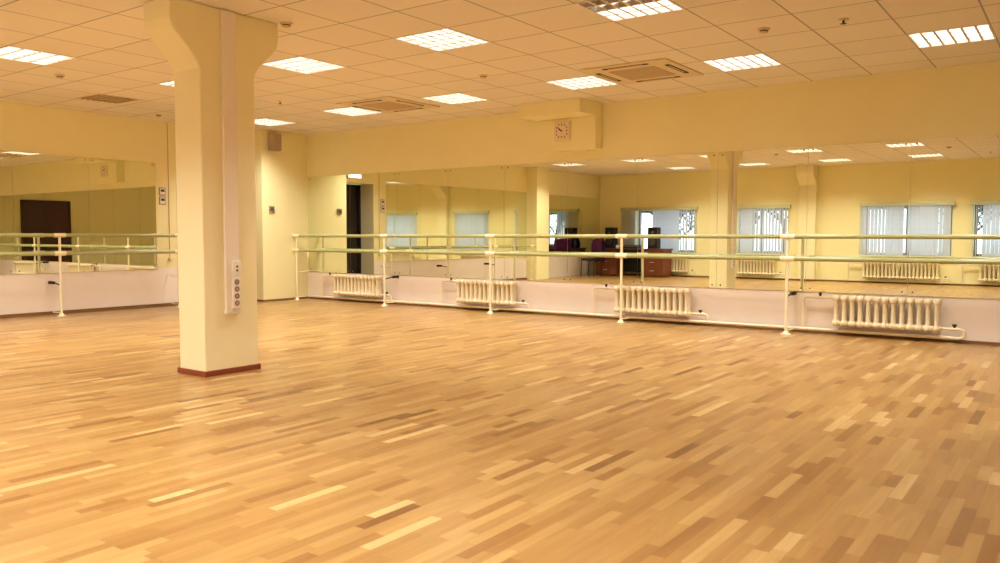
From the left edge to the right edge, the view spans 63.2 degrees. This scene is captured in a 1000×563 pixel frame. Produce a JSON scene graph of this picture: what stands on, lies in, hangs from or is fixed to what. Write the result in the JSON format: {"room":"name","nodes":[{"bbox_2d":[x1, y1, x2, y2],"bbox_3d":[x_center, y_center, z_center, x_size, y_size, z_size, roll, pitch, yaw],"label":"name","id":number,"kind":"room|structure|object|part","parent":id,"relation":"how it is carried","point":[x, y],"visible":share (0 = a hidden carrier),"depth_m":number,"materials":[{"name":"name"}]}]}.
{"room":"exercise studio","nodes":[
{"label":"exercise studio","id":0,"kind":"room"},
{"bbox_2d":[0,101,307,314],"bbox_3d":[-6.956,-0.865,9.568,1.100,2.753,11.100,2,4,36],"label":"wall","id":1,"kind":"structure","parent":0,"point":[280,176],"depth_m":11.93,"materials":[{"name":"paint"}]},
{"bbox_2d":[0,151,14,274],"bbox_3d":[-6.542,-0.859,10.044,0.014,1.570,0.985,2,4,36],"label":"mirror panel","id":2,"kind":"object","parent":1,"relation":"attached to","point":[7,263],"visible":1,"depth_m":10.38,"materials":[{"name":"metal"}]},
{"bbox_2d":[12,151,90,273],"bbox_3d":[-5.963,-0.902,10.844,0.014,1.570,0.985,2,4,36],"label":"mirror panel","id":3,"kind":"object","parent":1,"relation":"attached to","point":[51,192],"visible":1,"depth_m":10.82,"materials":[{"name":"metal"}]},
{"bbox_2d":[0,302,178,318],"bbox_3d":[-6.445,0.454,10.252,0.018,0.045,5.290,2,4,36],"label":"baseboard","id":4,"kind":"structure","parent":1,"relation":"attached to","point":[160,304],"depth_m":11.25,"materials":[{"name":"wood"}]},
{"bbox_2d":[88,158,156,270],"bbox_3d":[-5.383,-0.946,11.645,0.014,1.570,0.985,2,4,36],"label":"mirror panel","id":5,"kind":"object","parent":1,"relation":"attached to","point":[122,193],"visible":1,"depth_m":11.62,"materials":[{"name":"metal"}]},
{"bbox_2d":[159,196,165,204],"bbox_3d":[-5.029,-1.206,12.115,0.021,0.120,0.110,2,4,36],"label":"light switch","id":6,"kind":"object","parent":1,"relation":"attached to","point":[162,200],"visible":1,"depth_m":12.11,"materials":[{"name":"grey plastic"}]},
{"bbox_2d":[159,187,165,195],"bbox_3d":[-5.029,-1.341,12.108,0.021,0.120,0.110,2,4,36],"label":"light switch","id":7,"kind":"object","parent":1,"relation":"attached to","point":[162,191],"visible":1,"depth_m":12.11,"materials":[{"name":"grey plastic"}]},
{"bbox_2d":[167,123,171,260],"bbox_3d":[-4.970,-1.337,12.189,0.052,2.053,0.052,2,4,36],"label":"duct","id":8,"kind":"object","parent":1,"relation":"hanging from","point":[169,258],"visible":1,"depth_m":12.18,"materials":[{"name":"grey plastic"}]},
{"bbox_3d":[-4.970,-1.357,12.188,0.008,2.013,0.008,1,3,13],"label":"cord","id":9,"kind":"part","parent":8,"relation":"part of","materials":[{"name":"grey plastic"}]},
{"bbox_2d":[269,206,274,211],"bbox_3d":[-3.684,-1.169,13.121,0.030,0.100,0.100,2,4,36],"label":"thermostat","id":10,"kind":"object","parent":1,"relation":"attached to","point":[271,208],"visible":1,"depth_m":13.10,"materials":[{"name":"grey plastic"}]},
{"bbox_2d":[268,133,281,150],"bbox_3d":[-3.616,-2.232,13.045,0.156,0.270,0.170,2,4,36],"label":"wall speaker","id":11,"kind":"object","parent":1,"relation":"attached to","point":[274,139],"visible":1,"depth_m":12.98,"materials":[{"name":"grey plastic"}]},
{"bbox_2d":[274,134,281,149],"bbox_3d":[-3.556,-2.229,13.002,0.006,0.230,0.144,2,4,36],"label":"grille","id":12,"kind":"object","parent":11,"relation":"attached to","point":[277,137],"depth_m":13.00,"materials":[{"name":"beige plastic"}]},
{"bbox_2d":[257,297,307,301],"bbox_3d":[-3.888,0.276,13.688,0.896,0.030,0.935,2,4,36],"label":"baseboard","id":13,"kind":"structure","parent":1,"relation":"attached to","point":[295,297],"depth_m":13.32,"materials":[{"name":"brown wood"}]},
{"bbox_2d":[143,0,277,376],"bbox_3d":[-2.195,-0.674,6.298,0.363,2.752,0.955,2,4,36],"label":"column","id":14,"kind":"structure","parent":0,"point":[213,342],"depth_m":6.12,"materials":[{"name":"paint"}]},
{"bbox_3d":[-2.197,0.679,6.373,0.363,0.042,0.503,2,4,36],"label":"skirting","id":15,"kind":"part","parent":14,"relation":"part of","materials":[{"name":"brown wood"}]},
{"bbox_2d":[220,9,240,313],"bbox_3d":[-2.041,-0.893,6.166,0.052,2.281,0.128,2,4,36],"label":"duct","id":16,"kind":"object","parent":14,"relation":"attached to","point":[227,18],"depth_m":6.16,"materials":[{"name":"white plastic"}]},
{"bbox_2d":[231,261,240,275],"bbox_3d":[-2.017,-0.100,6.222,0.021,0.110,0.080,2,4,36],"label":"wall switch","id":17,"kind":"object","parent":16,"relation":"attached to","point":[236,265],"visible":1,"depth_m":6.21,"materials":[{"name":"white plastic"}]},
{"bbox_3d":[-2.020,0.085,6.228,0.023,0.245,0.070,2,4,36],"label":"socket strip","id":18,"kind":"part","parent":16,"relation":"part of","materials":[{"name":"white plastic"}]},
{"bbox_2d":[0,298,999,562],"bbox_3d":[-1.719,0.782,5.807,13.700,0.100,11.600,2,4,36],"label":"floor","id":19,"kind":"structure","parent":0,"point":[364,432],"depth_m":4.16,"materials":[{"name":"brown wood"}]},
{"bbox_2d":[0,233,178,315],"bbox_3d":[-6.313,-0.060,10.116,0.352,1.088,5.130,2,4,36],"label":"ballet barre","id":20,"kind":"object","parent":19,"relation":"on","point":[59,252],"visible":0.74,"depth_m":10.74,"materials":[{"name":"beige metal"}]},
{"bbox_3d":[-5.766,-0.079,10.665,0.033,1.054,0.032,2,4,36],"label":"post","id":21,"kind":"part","parent":20,"relation":"part of","materials":[{"name":"white metal"}]},
{"bbox_3d":[-6.214,-0.334,10.029,0.052,0.051,5.130,2,4,36],"label":"rail","id":22,"kind":"part","parent":20,"relation":"part of","materials":[{"name":"white metal"}]},
{"bbox_3d":[-6.213,-0.571,10.016,0.048,0.047,5.130,2,4,36],"label":"rail","id":23,"kind":"part","parent":20,"relation":"part of","materials":[{"name":"beige metal"}]},
{"bbox_2d":[309,295,965,339],"bbox_3d":[0.702,0.390,10.854,9.637,0.067,0.035,2,4,36],"label":"pipe","id":24,"kind":"object","parent":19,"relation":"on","point":[317,296],"visible":1,"depth_m":9.77,"materials":[{"name":"metal"}]},
{"bbox_2d":[292,234,999,334],"bbox_3d":[1.682,-0.039,10.001,12.446,1.088,0.352,2,4,36],"label":"ballet barre","id":25,"kind":"object","parent":19,"relation":"on","point":[490,253],"visible":1,"depth_m":9.52,"materials":[{"name":"beige metal"}]},
{"bbox_3d":[-3.373,-0.231,13.496,0.032,1.054,0.033,2,4,36],"label":"post","id":26,"kind":"part","parent":25,"relation":"part of","materials":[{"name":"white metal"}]},
{"bbox_3d":[-1.752,-0.163,12.327,0.032,1.054,0.033,2,4,36],"label":"post","id":27,"kind":"part","parent":25,"relation":"part of","materials":[{"name":"white metal"}]},
{"bbox_3d":[-0.130,-0.095,11.158,0.032,1.054,0.033,2,4,36],"label":"post","id":28,"kind":"part","parent":25,"relation":"part of","materials":[{"name":"white metal"}]},
{"bbox_3d":[1.491,-0.028,9.989,0.032,1.054,0.033,2,4,36],"label":"post","id":29,"kind":"part","parent":25,"relation":"part of","materials":[{"name":"white metal"}]},
{"bbox_3d":[1.611,-0.549,9.874,12.446,0.047,0.048,2,4,36],"label":"rail","id":30,"kind":"part","parent":25,"relation":"part of","materials":[{"name":"white metal"}]},
{"bbox_3d":[1.611,-0.311,9.887,12.446,0.051,0.052,2,4,36],"label":"rail","id":31,"kind":"part","parent":25,"relation":"part of","materials":[{"name":"white metal"}]},
{"bbox_3d":[3.111,0.555,8.848,0.110,0.034,0.108,2,4,36],"label":"foot plate","id":32,"kind":"part","parent":25,"relation":"part of","materials":[{"name":"white metal"}]},
{"bbox_3d":[3.112,0.040,8.820,0.032,1.054,0.033,2,4,36],"label":"post","id":33,"kind":"part","parent":25,"relation":"part of","materials":[{"name":"white metal"}]},
{"bbox_2d":[0,0,999,134],"bbox_3d":[-1.684,-2.099,5.688,13.700,0.160,11.500,2,4,36],"label":"ceiling","id":34,"kind":"structure","parent":0,"point":[533,43],"depth_m":7.40,"materials":[{"name":"tile"}]},
{"bbox_2d":[0,46,74,64],"bbox_3d":[-4.469,-2.170,7.689,0.596,0.079,0.596,2,4,36],"label":"ceiling light","id":35,"kind":"object","parent":34,"relation":"attached to","point":[7,52],"visible":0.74,"depth_m":7.73,"materials":[{"name":"white plastic"}]},
{"bbox_2d":[54,74,64,78],"bbox_3d":[-4.661,-2.168,8.603,0.100,0.035,0.100,2,4,36],"label":"smoke detector","id":36,"kind":"object","parent":34,"relation":"attached to","point":[59,76],"visible":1,"depth_m":8.57,"materials":[{"name":"white plastic"}]},
{"bbox_2d":[77,93,140,103],"bbox_3d":[-4.856,-2.260,10.089,0.560,0.015,0.560,2,4,36],"label":"ceiling vent","id":37,"kind":"object","parent":34,"relation":"in","point":[98,97],"visible":1,"depth_m":10.06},
{"bbox_2d":[158,80,173,86],"bbox_3d":[-3.415,-2.249,9.146,0.596,0.079,0.596,2,4,36],"label":"ceiling light","id":38,"kind":"object","parent":34,"relation":"attached to","point":[169,83],"visible":0.12,"depth_m":9.11,"materials":[{"name":"white plastic"}]},
{"bbox_2d":[255,118,293,125],"bbox_3d":[-3.469,-2.415,12.141,0.596,0.079,0.596,2,4,36],"label":"ceiling light","id":39,"kind":"object","parent":34,"relation":"attached to","point":[264,121],"visible":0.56,"depth_m":12.19,"materials":[{"name":"white plastic"}]},
{"bbox_2d":[280,21,292,27],"bbox_3d":[-1.704,-2.045,6.484,0.100,0.035,0.100,2,4,36],"label":"smoke detector","id":40,"kind":"object","parent":34,"relation":"attached to","point":[285,24],"visible":1,"depth_m":6.46,"materials":[{"name":"white plastic"}]},
{"bbox_2d":[262,56,344,73],"bbox_3d":[-1.956,-2.188,8.094,0.596,0.079,0.596,2,4,36],"label":"ceiling light","id":41,"kind":"object","parent":34,"relation":"attached to","point":[300,64],"visible":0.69,"depth_m":8.12,"materials":[{"name":"white plastic"}]},
{"bbox_2d":[323,107,380,115],"bbox_3d":[-2.010,-2.354,11.088,0.596,0.079,0.596,2,4,36],"label":"ceiling light","id":42,"kind":"object","parent":34,"relation":"attached to","point":[350,111],"visible":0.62,"depth_m":11.13,"materials":[{"name":"white plastic"}]},
{"bbox_2d":[336,96,439,113],"bbox_3d":[-1.445,-2.275,10.508,0.950,0.020,0.950,2,4,36],"label":"air conditioner","id":43,"kind":"object","parent":34,"relation":"attached to","point":[389,104],"visible":1,"depth_m":10.44,"materials":[{"name":"white plastic"}]},
{"bbox_2d":[360,101,414,110],"bbox_3d":[-1.445,-2.267,10.509,0.520,0.005,0.520,2,4,36],"label":"grille","id":44,"kind":"object","parent":43,"relation":"attached to","point":[383,105],"depth_m":10.45,"materials":[{"name":"white plastic"}]},
{"bbox_2d":[394,28,490,51],"bbox_3d":[-0.497,-2.127,7.041,0.596,0.079,0.596,2,4,36],"label":"ceiling light","id":45,"kind":"object","parent":34,"relation":"attached to","point":[444,39],"visible":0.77,"depth_m":7.07,"materials":[{"name":"white plastic"}]},
{"bbox_2d":[423,93,487,103],"bbox_3d":[-0.551,-2.293,10.036,0.596,0.079,0.596,2,4,36],"label":"ceiling light","id":46,"kind":"object","parent":34,"relation":"attached to","point":[455,98],"visible":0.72,"depth_m":10.07,"materials":[{"name":"white plastic"}]},
{"bbox_2d":[479,74,487,77],"bbox_3d":[-0.175,-2.157,8.546,0.100,0.035,0.100,2,4,36],"label":"smoke detector","id":47,"kind":"object","parent":34,"relation":"attached to","point":[480,75],"visible":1,"depth_m":8.51,"materials":[{"name":"white plastic"}]},
{"bbox_2d":[545,75,617,89],"bbox_3d":[0.908,-2.232,8.984,0.596,0.079,0.596,2,4,36],"label":"ceiling light","id":48,"kind":"object","parent":34,"relation":"attached to","point":[591,81],"visible":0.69,"depth_m":9.03,"materials":[{"name":"white plastic"}]},
{"bbox_2d":[575,0,684,20],"bbox_3d":[0.962,-2.066,5.989,0.596,0.079,0.596,2,4,36],"label":"ceiling light","id":49,"kind":"object","parent":34,"relation":"attached to","point":[613,10],"visible":0.98,"depth_m":6.08,"materials":[{"name":"white plastic"}]},
{"bbox_2d":[579,58,703,84],"bbox_3d":[1.464,-2.151,8.374,0.950,0.020,0.950,2,4,36],"label":"air conditioner","id":50,"kind":"object","parent":34,"relation":"attached to","point":[663,68],"visible":1,"depth_m":8.29,"materials":[{"name":"white plastic"}]},
{"bbox_2d":[608,66,675,79],"bbox_3d":[1.464,-2.143,8.374,0.520,0.005,0.520,2,4,36],"label":"grille","id":51,"kind":"object","parent":50,"relation":"attached to","point":[645,72],"depth_m":8.36,"materials":[{"name":"white plastic"}]},
{"bbox_2d":[702,53,782,71],"bbox_3d":[2.368,-2.171,7.932,0.596,0.079,0.596,2,4,36],"label":"ceiling light","id":52,"kind":"object","parent":34,"relation":"attached to","point":[755,60],"visible":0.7,"depth_m":7.97,"materials":[{"name":"white plastic"}]},
{"bbox_2d":[757,27,769,33],"bbox_3d":[2.154,-2.046,6.633,0.100,0.035,0.100,2,4,36],"label":"smoke detector","id":53,"kind":"object","parent":34,"relation":"attached to","point":[762,30],"visible":1,"depth_m":6.60,"materials":[{"name":"white plastic"}]},
{"bbox_2d":[838,17,848,24],"bbox_3d":[2.675,-2.026,6.331,0.080,0.039,0.080,2,4,36],"label":"sprinkler","id":54,"kind":"object","parent":34,"relation":"attached to","point":[844,18],"visible":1,"depth_m":6.32,"materials":[{"name":"metal"}]},
{"bbox_2d":[907,24,995,47],"bbox_3d":[3.827,-2.110,6.880,0.596,0.079,0.596,2,4,36],"label":"ceiling light","id":55,"kind":"object","parent":34,"relation":"attached to","point":[983,32],"visible":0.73,"depth_m":6.91,"materials":[{"name":"white plastic"}]},
{"bbox_2d":[306,61,999,342],"bbox_3d":[1.622,-0.892,10.342,13.700,2.753,0.200,2,4,36],"label":"wall","id":56,"kind":"structure","parent":0,"point":[961,100],"depth_m":9.49,"materials":[{"name":"paint"}]},
{"bbox_2d":[307,175,350,272],"bbox_3d":[-2.831,-0.944,13.427,1.018,1.590,0.014,2,4,36],"label":"mirror panel","id":57,"kind":"object","parent":56,"relation":"attached to","point":[328,196],"visible":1,"depth_m":13.41,"materials":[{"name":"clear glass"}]},
{"bbox_2d":[322,273,391,300],"bbox_3d":[-2.324,0.079,13.001,1.568,0.405,0.140,2,4,36],"label":"radiator","id":58,"kind":"object","parent":56,"relation":"attached to","point":[353,285],"visible":0.98,"depth_m":12.91,"materials":[{"name":"metal"}]},
{"bbox_2d":[350,172,396,274],"bbox_3d":[-2.003,-0.910,12.829,1.018,1.590,0.014,2,4,36],"label":"mirror panel","id":59,"kind":"object","parent":56,"relation":"attached to","point":[373,196],"visible":1,"depth_m":12.82,"materials":[{"name":"metal"}]},
{"bbox_2d":[397,169,447,276],"bbox_3d":[-1.175,-0.875,12.232,1.018,1.590,0.014,2,4,36],"label":"mirror panel","id":60,"kind":"object","parent":56,"relation":"attached to","point":[422,195],"visible":1,"depth_m":12.22,"materials":[{"name":"metal"}]},
{"bbox_2d":[448,165,504,278],"bbox_3d":[-0.347,-0.840,11.635,1.018,1.590,0.014,2,4,36],"label":"mirror panel","id":61,"kind":"object","parent":56,"relation":"attached to","point":[476,195],"visible":1,"depth_m":11.62,"materials":[{"name":"metal"}]},
{"bbox_2d":[441,278,528,309],"bbox_3d":[-0.245,0.166,11.502,1.558,0.405,0.140,2,4,36],"label":"radiator","id":62,"kind":"object","parent":56,"relation":"attached to","point":[468,291],"visible":0.96,"depth_m":11.42,"materials":[{"name":"metal"}]},
{"bbox_2d":[505,161,567,281],"bbox_3d":[0.481,-0.806,11.038,1.018,1.590,0.014,2,4,36],"label":"mirror panel","id":63,"kind":"object","parent":56,"relation":"attached to","point":[536,194],"visible":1,"depth_m":11.02,"materials":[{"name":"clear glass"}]},
{"bbox_2d":[518,98,601,153],"bbox_3d":[0.764,-1.984,10.433,0.930,0.582,0.559,2,4,36],"label":"column capital","id":64,"kind":"object","parent":56,"relation":"attached to","point":[585,116],"visible":0.99,"depth_m":10.36,"materials":[{"name":"paint"}]},
{"bbox_2d":[554,121,570,140],"bbox_3d":[0.804,-1.948,10.516,0.240,0.240,0.038,2,4,36],"label":"wall clock","id":65,"kind":"object","parent":64,"relation":"attached to","point":[562,130],"visible":1,"depth_m":10.50,"materials":[{"name":"white plastic"}]},
{"bbox_2d":[567,157,638,284],"bbox_3d":[1.310,-0.771,10.441,1.018,1.590,0.014,2,4,36],"label":"mirror panel","id":66,"kind":"object","parent":56,"relation":"attached to","point":[602,193],"visible":1,"depth_m":10.43,"materials":[{"name":"metal"}]},
{"bbox_2d":[593,284,707,320],"bbox_3d":[1.819,0.253,10.014,1.548,0.405,0.140,2,4,36],"label":"radiator","id":67,"kind":"object","parent":56,"relation":"attached to","point":[635,299],"visible":0.94,"depth_m":9.94,"materials":[{"name":"metal"}]},
{"bbox_2d":[308,297,999,345],"bbox_3d":[1.848,0.485,10.120,12.580,0.030,0.014,2,4,36],"label":"baseboard","id":68,"kind":"structure","parent":56,"relation":"attached to","point":[660,321],"depth_m":9.65,"materials":[{"name":"wood"}]},
{"bbox_2d":[637,152,717,287],"bbox_3d":[2.138,-0.736,9.844,1.018,1.590,0.014,2,4,36],"label":"mirror panel","id":69,"kind":"object","parent":56,"relation":"attached to","point":[678,194],"visible":1,"depth_m":9.82,"materials":[{"name":"metal"}]},
{"bbox_2d":[716,147,808,290],"bbox_3d":[2.966,-0.702,9.247,1.018,1.590,0.014,2,4,36],"label":"mirror panel","id":70,"kind":"object","parent":56,"relation":"attached to","point":[762,191],"visible":1,"depth_m":9.23,"materials":[{"name":"metal"}]},
{"bbox_2d":[805,140,911,294],"bbox_3d":[3.794,-0.667,8.650,1.018,1.590,0.014,2,4,36],"label":"mirror panel","id":71,"kind":"object","parent":56,"relation":"attached to","point":[861,188],"visible":1,"depth_m":8.63,"materials":[{"name":"metal"}]},
{"bbox_2d":[802,292,965,338],"bbox_3d":[3.955,0.342,8.474,1.578,0.405,0.140,2,4,36],"label":"radiator","id":72,"kind":"object","parent":56,"relation":"attached to","point":[877,300],"visible":1,"depth_m":8.39,"materials":[{"name":"metal"}]},
{"bbox_2d":[907,135,999,298],"bbox_3d":[4.622,-0.632,8.053,1.018,1.590,0.014,2,4,36],"label":"mirror panel","id":73,"kind":"object","parent":56,"relation":"attached to","point":[955,182],"visible":1,"depth_m":8.11,"materials":[{"name":"metal"}]}
]}

